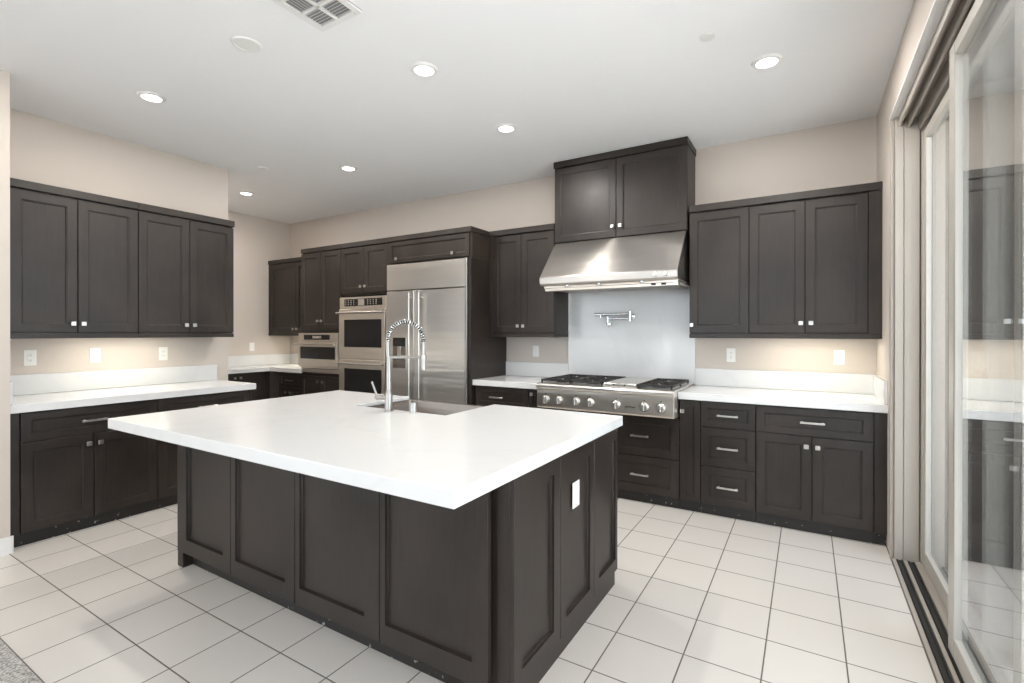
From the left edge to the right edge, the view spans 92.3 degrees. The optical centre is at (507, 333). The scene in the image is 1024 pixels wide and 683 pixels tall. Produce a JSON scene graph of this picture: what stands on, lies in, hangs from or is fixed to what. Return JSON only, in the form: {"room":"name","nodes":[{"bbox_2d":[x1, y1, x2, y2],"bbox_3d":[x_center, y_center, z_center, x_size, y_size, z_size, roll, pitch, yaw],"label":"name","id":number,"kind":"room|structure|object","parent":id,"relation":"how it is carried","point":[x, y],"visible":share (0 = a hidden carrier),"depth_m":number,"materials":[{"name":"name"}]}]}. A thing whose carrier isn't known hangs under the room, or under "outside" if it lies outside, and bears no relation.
{"room":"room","nodes":[
{"label":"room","id":0,"kind":"room"},
{"bbox_2d":[0,639,42,682],"bbox_3d":[-2.835,1.425,-0.763,4.915,0.126,5.643,0,0,31],"label":"floor","id":1,"kind":"structure","parent":0,"point":[12,669],"depth_m":1.98,"materials":[{"name":"grey carpet"}]},
{"bbox_2d":[0,70,227,538],"bbox_3d":[-5.265,-0.129,1.903,2.515,2.980,7.668,0,0,31],"label":"wall","id":2,"kind":"structure","parent":0,"point":[33,148],"depth_m":3.88,"materials":[{"name":"beige paint"}]},
{"bbox_2d":[0,536,13,555],"bbox_3d":[-3.431,1.310,2.483,0.016,0.103,1.366,0,0,31],"label":"baseboard","id":3,"kind":"structure","parent":2,"relation":"attached to","point":[7,543],"depth_m":3.04,"materials":[{"name":"white paint"}]},
{"bbox_2d":[23,350,36,365],"bbox_3d":[-3.516,0.178,3.625,0.008,0.116,0.072,0,0,31],"label":"wall outlet","id":4,"kind":"object","parent":2,"relation":"attached to","point":[29,356],"visible":1,"depth_m":3.62,"materials":[{"name":"white plastic"}]},
{"bbox_2d":[27,353,32,362],"bbox_3d":[-3.513,0.178,3.624,0.002,0.068,0.034,0,0,31],"label":"socket","id":5,"kind":"object","parent":4,"relation":"attached to","point":[29,355],"depth_m":3.62,"materials":[{"name":"white plastic"}]},
{"bbox_2d":[10,178,137,338],"bbox_3d":[-3.267,-0.507,3.686,0.364,1.077,0.743,0,0,31],"label":"upper cabinet","id":6,"kind":"object","parent":2,"relation":"attached to","point":[74,253],"visible":0.9,"depth_m":3.56,"materials":[{"name":"brown wood"}]},
{"bbox_2d":[90,348,100,362],"bbox_3d":[-3.311,0.173,3.955,0.014,0.116,0.072,0,0,31],"label":"wall outlet","id":7,"kind":"object","parent":2,"relation":"attached to","point":[95,353],"visible":1,"depth_m":3.96,"materials":[{"name":"white plastic"}]},
{"bbox_2d":[159,347,167,359],"bbox_3d":[-3.059,0.177,4.374,0.008,0.116,0.072,0,0,31],"label":"wall outlet","id":8,"kind":"object","parent":2,"relation":"attached to","point":[163,351],"visible":1,"depth_m":4.37,"materials":[{"name":"white plastic"}]},
{"bbox_2d":[161,350,165,357],"bbox_3d":[-3.057,0.177,4.373,0.002,0.068,0.034,0,0,31],"label":"socket","id":9,"kind":"object","parent":8,"relation":"attached to","point":[163,352],"depth_m":4.37,"materials":[{"name":"white plastic"}]},
{"bbox_2d":[137,203,234,337],"bbox_3d":[-2.873,-0.507,4.333,0.364,1.077,0.770,0,0,31],"label":"upper cabinet","id":10,"kind":"object","parent":2,"relation":"attached to","point":[186,259],"visible":0.97,"depth_m":4.21,"materials":[{"name":"brown wood"}]},
{"bbox_2d":[228,211,289,398],"bbox_3d":[-3.781,-0.135,6.561,0.197,2.980,1.832,0,0,31],"label":"wall","id":11,"kind":"structure","parent":0,"point":[258,241],"depth_m":6.84,"materials":[{"name":"beige paint"}]},
{"bbox_2d":[249,343,253,350],"bbox_3d":[-3.523,0.179,6.787,0.010,0.116,0.072,0,0,31],"label":"wall outlet","id":12,"kind":"object","parent":11,"relation":"attached to","point":[251,345],"visible":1,"depth_m":6.78,"materials":[{"name":"white plastic"}]},
{"bbox_2d":[0,0,913,223],"bbox_3d":[-2.632,-1.691,1.514,7.450,0.150,9.750,0,0,31],"label":"ceiling","id":13,"kind":"structure","parent":0,"point":[574,78],"depth_m":3.12,"materials":[{"name":"white paint"}]},
{"bbox_2d":[136,90,166,102],"bbox_3d":[-2.429,-1.612,3.359,0.170,0.012,0.170,0,0,31],"label":"recessed light","id":14,"kind":"object","parent":13,"relation":"in","point":[149,96],"visible":1,"depth_m":3.34,"materials":[{"name":"white paint"}]},
{"bbox_2d":[142,94,160,100],"bbox_3d":[-2.429,-1.614,3.359,0.110,0.008,0.110,0,0,31],"label":"diffuser","id":15,"kind":"object","parent":14,"relation":"attached to","point":[148,97],"depth_m":3.36,"materials":[{"name":"white plastic"}]},
{"bbox_2d":[238,191,253,195],"bbox_3d":[-3.011,-1.617,5.675,0.170,0.012,0.170,0,0,31],"label":"recessed light","id":16,"kind":"object","parent":13,"relation":"in","point":[246,193],"visible":1,"depth_m":5.67,"materials":[{"name":"white paint"}]},
{"bbox_2d":[231,35,261,52],"bbox_3d":[-1.452,-1.610,2.739,0.156,0.014,0.156,0,0,31],"label":"ceiling speaker","id":17,"kind":"object","parent":13,"relation":"attached to","point":[244,43],"visible":1,"depth_m":2.73,"materials":[{"name":"white paint"}]},
{"bbox_2d":[258,166,267,169],"bbox_3d":[-2.386,-1.616,4.808,0.092,0.010,0.092,0,0,31],"label":"sprinkler cover","id":18,"kind":"object","parent":13,"relation":"attached to","point":[259,167],"visible":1,"depth_m":4.80,"materials":[{"name":"white paint"}]},
{"bbox_2d":[271,0,361,31],"bbox_3d":[-0.960,-1.609,2.365,0.304,0.014,0.404,0,0,31],"label":"ceiling vent","id":19,"kind":"object","parent":13,"relation":"in","point":[323,15],"visible":1,"depth_m":2.45,"materials":[{"name":"grey metal"}]},
{"bbox_2d":[339,165,356,170],"bbox_3d":[-1.553,-1.614,4.807,0.170,0.012,0.170,0,0,31],"label":"recessed light","id":20,"kind":"object","parent":13,"relation":"in","point":[343,167],"visible":1,"depth_m":4.79,"materials":[{"name":"white paint"}]},
{"bbox_2d":[410,62,437,76],"bbox_3d":[-0.509,-1.610,3.008,0.170,0.012,0.170,0,0,31],"label":"recessed light","id":21,"kind":"object","parent":13,"relation":"in","point":[422,69],"visible":1,"depth_m":3.00,"materials":[{"name":"white paint"}]},
{"bbox_2d":[415,66,432,74],"bbox_3d":[-0.509,-1.612,3.008,0.110,0.008,0.110,0,0,31],"label":"diffuser","id":22,"kind":"object","parent":21,"relation":"attached to","point":[419,70],"depth_m":3.01,"materials":[{"name":"white plastic"}]},
{"bbox_2d":[495,123,516,132],"bbox_3d":[-0.011,-1.611,3.866,0.170,0.012,0.170,0,0,31],"label":"recessed light","id":23,"kind":"object","parent":13,"relation":"in","point":[504,127],"visible":1,"depth_m":3.85,"materials":[{"name":"white paint"}]},
{"bbox_2d":[499,126,512,130],"bbox_3d":[-0.011,-1.613,3.866,0.110,0.008,0.110,0,0,31],"label":"diffuser","id":24,"kind":"object","parent":23,"relation":"attached to","point":[501,128],"depth_m":3.86,"materials":[{"name":"white plastic"}]},
{"bbox_2d":[699,32,714,41],"bbox_3d":[1.087,-1.612,2.676,0.080,0.006,0.080,0,0,31],"label":"sprinkler cover","id":25,"kind":"object","parent":13,"relation":"attached to","point":[708,36],"visible":1,"depth_m":2.67,"materials":[{"name":"white paint"}]},
{"bbox_2d":[751,53,782,69],"bbox_3d":[1.538,-1.609,2.917,0.170,0.012,0.170,0,0,31],"label":"recessed light","id":26,"kind":"object","parent":13,"relation":"in","point":[766,61],"visible":1,"depth_m":2.91,"materials":[{"name":"white paint"}]},
{"bbox_2d":[757,58,776,66],"bbox_3d":[1.538,-1.611,2.917,0.110,0.008,0.110,0,0,31],"label":"diffuser","id":27,"kind":"object","parent":26,"relation":"attached to","point":[761,62],"depth_m":2.92,"materials":[{"name":"white plastic"}]},
{"bbox_2d":[0,498,937,682],"bbox_3d":[-1.272,1.421,3.994,7.200,0.120,4.107,0,0,31],"label":"floor","id":28,"kind":"structure","parent":0,"point":[694,597],"depth_m":2.36,"materials":[{"name":"tile"}]},
{"bbox_2d":[10,399,157,547],"bbox_3d":[-3.161,0.930,3.592,0.648,0.860,0.832,0,0,31],"label":"base cabinet","id":29,"kind":"object","parent":28,"relation":"on","point":[70,472],"visible":0.91,"depth_m":3.38,"materials":[{"name":"brown wood"}]},
{"bbox_2d":[10,364,255,413],"bbox_3d":[-2.959,0.398,3.918,0.654,0.201,1.603,0,0,31],"label":"countertop","id":30,"kind":"structure","parent":29,"relation":"on","point":[45,391],"depth_m":3.87,"materials":[{"name":"white stone"}]},
{"bbox_2d":[156,390,250,508],"bbox_3d":[-2.748,0.929,4.268,0.648,0.860,0.749,0,0,31],"label":"base cabinet","id":31,"kind":"object","parent":28,"relation":"on","point":[167,452],"visible":0.23,"depth_m":3.90,"materials":[{"name":"brown wood"}]},
{"bbox_2d":[228,371,269,400],"bbox_3d":[-3.650,0.926,6.126,0.480,0.860,1.217,0,0,31],"label":"base cabinet","id":32,"kind":"object","parent":28,"relation":"on","point":[262,379],"visible":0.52,"depth_m":6.40,"materials":[{"name":"brown wood"}]},
{"bbox_2d":[228,353,302,373],"bbox_3d":[-3.222,0.394,6.222,1.111,0.201,1.830,0,0,31],"label":"countertop","id":33,"kind":"structure","parent":32,"relation":"on","point":[266,362],"depth_m":6.67,"materials":[{"name":"white stone"}]},
{"bbox_2d":[279,372,302,396],"bbox_3d":[-2.638,0.925,6.561,0.462,0.860,0.641,0,0,31],"label":"base cabinet","id":34,"kind":"object","parent":28,"relation":"on","point":[289,383],"visible":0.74,"depth_m":6.32,"materials":[{"name":"brown wood"}]},
{"bbox_2d":[301,244,341,394],"bbox_3d":[-2.127,0.149,6.246,0.730,2.415,0.645,0,0,31],"label":"tall cabinet","id":35,"kind":"object","parent":28,"relation":"on","point":[321,294],"visible":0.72,"depth_m":6.00,"materials":[{"name":"brown wood"}]},
{"bbox_2d":[293,333,339,369],"bbox_3d":[-2.162,0.207,6.217,0.746,0.434,0.694,0,0,31],"label":"speed oven","id":36,"kind":"object","parent":35,"relation":"in","point":[315,350],"visible":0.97,"depth_m":5.94,"materials":[{"name":"silver metal"}]},
{"bbox_2d":[340,238,386,297],"bbox_3d":[-1.486,0.150,5.855,0.765,2.415,0.645,0,0,31],"label":"tall cabinet","id":37,"kind":"object","parent":28,"relation":"on","point":[363,263],"visible":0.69,"depth_m":5.59,"materials":[{"name":"brown wood"}]},
{"bbox_2d":[335,295,386,393],"bbox_3d":[-1.507,0.290,5.825,0.760,1.445,0.682,0,0,31],"label":"double wall oven","id":38,"kind":"object","parent":37,"relation":"in","point":[362,319],"visible":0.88,"depth_m":5.56,"materials":[{"name":"silver metal"}]},
{"bbox_2d":[177,428,616,682],"bbox_3d":[-0.670,0.933,2.793,2.278,0.861,1.150,0,0,31],"label":"kitchen island","id":39,"kind":"object","parent":28,"relation":"on","point":[494,587],"visible":0.75,"depth_m":2.08,"materials":[{"name":"brown wood"}]},
{"bbox_2d":[108,390,622,508],"bbox_3d":[-0.744,0.476,2.655,2.304,0.053,1.510,0,0,31],"label":"island countertop","id":40,"kind":"structure","parent":39,"relation":"on","point":[451,461],"depth_m":2.15,"materials":[{"name":"white stone"}]},
{"bbox_2d":[371,319,426,411],"bbox_3d":[-0.631,0.181,2.856,0.324,0.536,0.062,0,0,4],"label":"kitchen faucet","id":41,"kind":"object","parent":40,"relation":"on","point":[388,396],"visible":1,"depth_m":2.85,"materials":[{"name":"silver metal"}]},
{"bbox_2d":[410,402,416,412],"bbox_3d":[-0.537,0.420,2.808,0.042,0.058,0.042,0,0,31],"label":"switch","id":42,"kind":"object","parent":40,"relation":"on","point":[413,405],"visible":1,"depth_m":2.79,"materials":[{"name":"silver metal"}]},
{"bbox_2d":[365,399,484,414],"bbox_3d":[-0.515,0.587,3.122,0.718,0.241,0.515,0,0,31],"label":"farmhouse sink","id":43,"kind":"object","parent":40,"relation":"in","point":[423,406],"visible":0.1,"depth_m":3.36,"materials":[{"name":"silver metal"}]},
{"bbox_2d":[575,486,577,502],"bbox_3d":[0.313,0.725,2.223,0.002,0.068,0.034,0,0,31],"label":"socket","id":44,"kind":"object","parent":39,"relation":"attached to","point":[576,487],"depth_m":2.22,"materials":[{"name":"white plastic"}]},
{"bbox_2d":[387,257,468,403],"bbox_3d":[-0.688,0.308,5.313,1.072,2.102,0.737,0,0,31],"label":"refrigerator","id":45,"kind":"object","parent":28,"relation":"on","point":[434,295],"visible":0.56,"depth_m":5.00,"materials":[{"name":"silver metal"}]},
{"bbox_2d":[385,226,505,404],"bbox_3d":[-0.675,0.156,5.337,1.152,2.405,0.685,0,0,31],"label":"tall cabinet","id":46,"kind":"object","parent":28,"relation":"on","point":[487,355],"visible":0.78,"depth_m":4.95,"materials":[{"name":"brown wood"}]},
{"bbox_2d":[476,385,528,406],"bbox_3d":[0.082,0.930,4.902,0.603,0.860,0.641,0,0,31],"label":"base cabinet","id":47,"kind":"object","parent":28,"relation":"on","point":[485,395],"visible":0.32,"depth_m":4.65,"materials":[{"name":"brown wood"}]},
{"bbox_2d":[473,361,567,388],"bbox_3d":[0.144,0.399,4.867,0.746,0.201,0.638,0,0,31],"label":"countertop","id":48,"kind":"structure","parent":47,"relation":"on","point":[525,375],"depth_m":5.02,"materials":[{"name":"white stone"}]},
{"bbox_2d":[529,389,541,408],"bbox_3d":[0.402,0.931,4.710,0.140,0.860,0.635,0,0,31],"label":"base cabinet","id":49,"kind":"object","parent":28,"relation":"on","point":[532,392],"visible":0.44,"depth_m":4.48,"materials":[{"name":"brown wood"}]},
{"bbox_2d":[542,407,679,508],"bbox_3d":[0.970,1.006,4.361,1.190,0.711,0.641,0,0,31],"label":"base cabinet","id":50,"kind":"object","parent":28,"relation":"on","point":[648,448],"visible":0.49,"depth_m":3.94,"materials":[{"name":"brown wood"}]},
{"bbox_2d":[680,399,700,511],"bbox_3d":[1.547,0.933,4.013,0.153,0.860,0.635,0,0,31],"label":"base cabinet","id":51,"kind":"object","parent":28,"relation":"on","point":[690,410],"visible":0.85,"depth_m":3.77,"materials":[{"name":"brown wood"}]},
{"bbox_2d":[701,401,755,521],"bbox_3d":[1.771,0.933,3.872,0.372,0.860,0.641,0,0,31],"label":"base cabinet","id":52,"kind":"object","parent":28,"relation":"on","point":[728,430],"visible":0.97,"depth_m":3.63,"materials":[{"name":"brown wood"}]},
{"bbox_2d":[756,404,886,545],"bbox_3d":[2.252,0.934,3.579,0.750,0.860,0.641,0,0,31],"label":"base cabinet","id":53,"kind":"object","parent":28,"relation":"on","point":[819,471],"visible":0.99,"depth_m":3.32,"materials":[{"name":"brown wood"}]},
{"bbox_2d":[678,368,887,412],"bbox_3d":[2.025,0.402,3.720,1.288,0.201,0.638,0,0,31],"label":"countertop","id":54,"kind":"structure","parent":53,"relation":"on","point":[819,390],"depth_m":3.75,"materials":[{"name":"white stone"}]},
{"bbox_2d":[536,374,693,418],"bbox_3d":[0.931,0.521,4.282,1.166,0.250,0.776,0,0,31],"label":"gas cooktop","id":55,"kind":"object","parent":54,"relation":"in","point":[647,397],"visible":1,"depth_m":4.00,"materials":[{"name":"silver metal"}]},
{"bbox_2d":[290,116,876,373],"bbox_3d":[-0.173,-0.131,5.551,7.450,2.980,0.200,0,0,31],"label":"wall","id":56,"kind":"structure","parent":0,"point":[844,153],"depth_m":4.19,"materials":[{"name":"beige paint"}]},
{"bbox_2d":[268,257,302,335],"bbox_3d":[-2.843,-0.503,6.842,1.107,1.060,0.372,0,0,31],"label":"upper cabinet","id":57,"kind":"object","parent":56,"relation":"attached to","point":[284,274],"visible":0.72,"depth_m":6.81,"materials":[{"name":"brown wood"}]},
{"bbox_2d":[489,223,568,336],"bbox_3d":[0.209,-0.506,4.980,0.735,1.077,0.372,0,0,31],"label":"upper cabinet","id":58,"kind":"object","parent":56,"relation":"attached to","point":[519,306],"visible":0.97,"depth_m":4.84,"materials":[{"name":"brown wood"}]},
{"bbox_2d":[533,346,538,356],"bbox_3d":[0.296,0.182,5.142,0.072,0.116,0.010,0,0,31],"label":"wall outlet","id":59,"kind":"object","parent":56,"relation":"attached to","point":[535,348],"visible":1,"depth_m":5.14,"materials":[{"name":"white plastic"}]},
{"bbox_2d":[540,231,689,293],"bbox_3d":[0.956,-0.612,4.323,1.180,0.463,0.682,0,0,31],"label":"range hood","id":60,"kind":"object","parent":56,"relation":"attached to","point":[658,261],"visible":0.98,"depth_m":4.11,"materials":[{"name":"silver metal"}]},
{"bbox_2d":[554,136,695,243],"bbox_3d":[1.040,-1.234,4.473,1.215,0.761,0.372,0,0,31],"label":"upper cabinet","id":61,"kind":"object","parent":56,"relation":"attached to","point":[645,189],"visible":0.99,"depth_m":4.29,"materials":[{"name":"brown wood"}]},
{"bbox_2d":[568,288,694,384],"bbox_3d":[1.131,0.023,4.628,1.206,0.847,0.017,0,0,31],"label":"backsplash panel","id":62,"kind":"object","parent":56,"relation":"attached to","point":[656,343],"visible":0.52,"depth_m":4.60,"materials":[{"name":"white stone"}]},
{"bbox_2d":[594,312,634,326],"bbox_3d":[1.000,-0.134,4.632,0.383,0.141,0.088,0,0,26],"label":"pot filler","id":63,"kind":"object","parent":62,"relation":"attached to","point":[631,315],"visible":1,"depth_m":4.60,"materials":[{"name":"silver metal"}]},
{"bbox_2d":[726,348,735,361],"bbox_3d":[1.893,0.181,4.169,0.072,0.116,0.008,0,0,31],"label":"wall outlet","id":64,"kind":"object","parent":56,"relation":"attached to","point":[730,352],"visible":1,"depth_m":4.17,"materials":[{"name":"white plastic"}]},
{"bbox_2d":[729,351,732,358],"bbox_3d":[1.892,0.181,4.167,0.034,0.068,0.002,0,0,31],"label":"socket","id":65,"kind":"object","parent":64,"relation":"attached to","point":[730,352],"depth_m":4.17,"materials":[{"name":"white plastic"}]},
{"bbox_2d":[689,181,882,338],"bbox_3d":[2.105,-0.503,3.824,1.260,1.077,0.372,0,0,31],"label":"upper cabinet","id":66,"kind":"object","parent":56,"relation":"attached to","point":[804,264],"visible":1,"depth_m":3.65,"materials":[{"name":"brown wood"}]},
{"bbox_2d":[833,350,844,364],"bbox_3d":[2.543,0.182,3.773,0.072,0.116,0.008,0,0,31],"label":"wall outlet","id":67,"kind":"object","parent":56,"relation":"attached to","point":[838,355],"visible":1,"depth_m":3.77,"materials":[{"name":"white plastic"}]},
{"bbox_2d":[836,353,841,361],"bbox_3d":[2.541,0.182,3.771,0.034,0.068,0.002,0,0,31],"label":"socket","id":68,"kind":"object","parent":67,"relation":"attached to","point":[838,355],"depth_m":3.77,"materials":[{"name":"white plastic"}]},
{"bbox_2d":[876,0,945,566],"bbox_3d":[0.375,-0.120,-0.464,0.250,2.980,9.500,0,0,31],"label":"wall","id":69,"kind":"structure","parent":0,"point":[920,10],"depth_m":2.89,"materials":[{"name":"beige paint"}]},
{"bbox_2d":[889,116,929,563],"bbox_3d":[2.420,0.037,2.945,0.208,2.680,0.030,0,0,31],"label":"trim","id":70,"kind":"structure","parent":69,"relation":"attached to","point":[906,143],"depth_m":2.95,"materials":[{"name":"beige"}]},
{"bbox_2d":[889,0,947,120],"bbox_3d":[1.172,-1.307,1.062,0.042,0.012,4.538,0,0,31],"label":"trim","id":71,"kind":"structure","parent":69,"relation":"attached to","point":[937,9],"depth_m":2.29,"materials":[{"name":"white paint"}]},
{"bbox_2d":[899,0,998,129],"bbox_3d":[1.269,-1.252,1.003,0.185,0.120,4.538,0,0,31],"label":"trim","id":72,"kind":"structure","parent":69,"relation":"attached to","point":[930,85],"depth_m":2.35,"materials":[{"name":"beige"}]},
{"bbox_2d":[892,558,1012,682],"bbox_3d":[1.270,1.423,1.007,0.250,0.130,4.540,0,0,31],"label":"trim","id":73,"kind":"structure","parent":69,"relation":"attached to","point":[940,608],"depth_m":2.35,"materials":[{"name":"beige metal"}]},
{"bbox_2d":[922,0,1023,682],"bbox_3d":[2.071,0.080,2.236,0.045,2.548,1.595,0,0,31],"label":"door","id":74,"kind":"structure","parent":69,"relation":"in","point":[1004,10],"depth_m":1.88,"materials":[{"name":"grey"}]},
{"bbox_2d":[948,0,997,682],"bbox_3d":[1.466,0.069,1.363,0.045,2.573,1.755,0,0,31],"label":"door","id":75,"kind":"structure","parent":69,"relation":"in","point":[967,664],"depth_m":2.04,"materials":[{"name":"grey"}]},
{"bbox_2d":[908,561,963,682],"bbox_3d":[1.234,1.369,1.011,0.035,0.020,4.509,0,0,31],"label":"door track","id":76,"kind":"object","parent":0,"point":[935,616],"depth_m":2.39,"materials":[{"name":"black metal"}]},
{"bbox_2d":[945,77,1014,527],"bbox_3d":[4.620,-0.314,3.038,3.350,3.640,0.200,0,0,31],"label":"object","id":77,"kind":"structure","parent":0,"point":[991,104],"depth_m":3.60,"materials":[{"name":"clear glass"}]},
{"label":"outside","id":78,"kind":"structure","parent":0,"visible":0},
{"bbox_2d":[1003,666,1012,681],"bbox_3d":[5.934,1.466,-4.789,13.750,0.110,12.900,0,0,31],"label":"ground","id":79,"kind":"structure","parent":78,"point":[1008,670],"depth_m":2.04,"materials":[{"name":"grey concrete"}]},
{"bbox_2d":[941,518,1012,667],"bbox_3d":[3.947,1.452,2.133,3.150,0.110,2.050,0,0,31],"label":"patio slab","id":80,"kind":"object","parent":79,"relation":"on","point":[990,547],"depth_m":2.76,"materials":[{"name":"grey concrete"}]},
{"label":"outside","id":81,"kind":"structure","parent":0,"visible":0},
{"bbox_2d":[969,14,1014,85],"bbox_3d":[1.919,-1.928,-1.203,3.150,0.200,9.850,0,0,31],"label":"ceiling","id":82,"kind":"structure","parent":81,"point":[999,64],"depth_m":3.32,"materials":[{"name":"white paint"}]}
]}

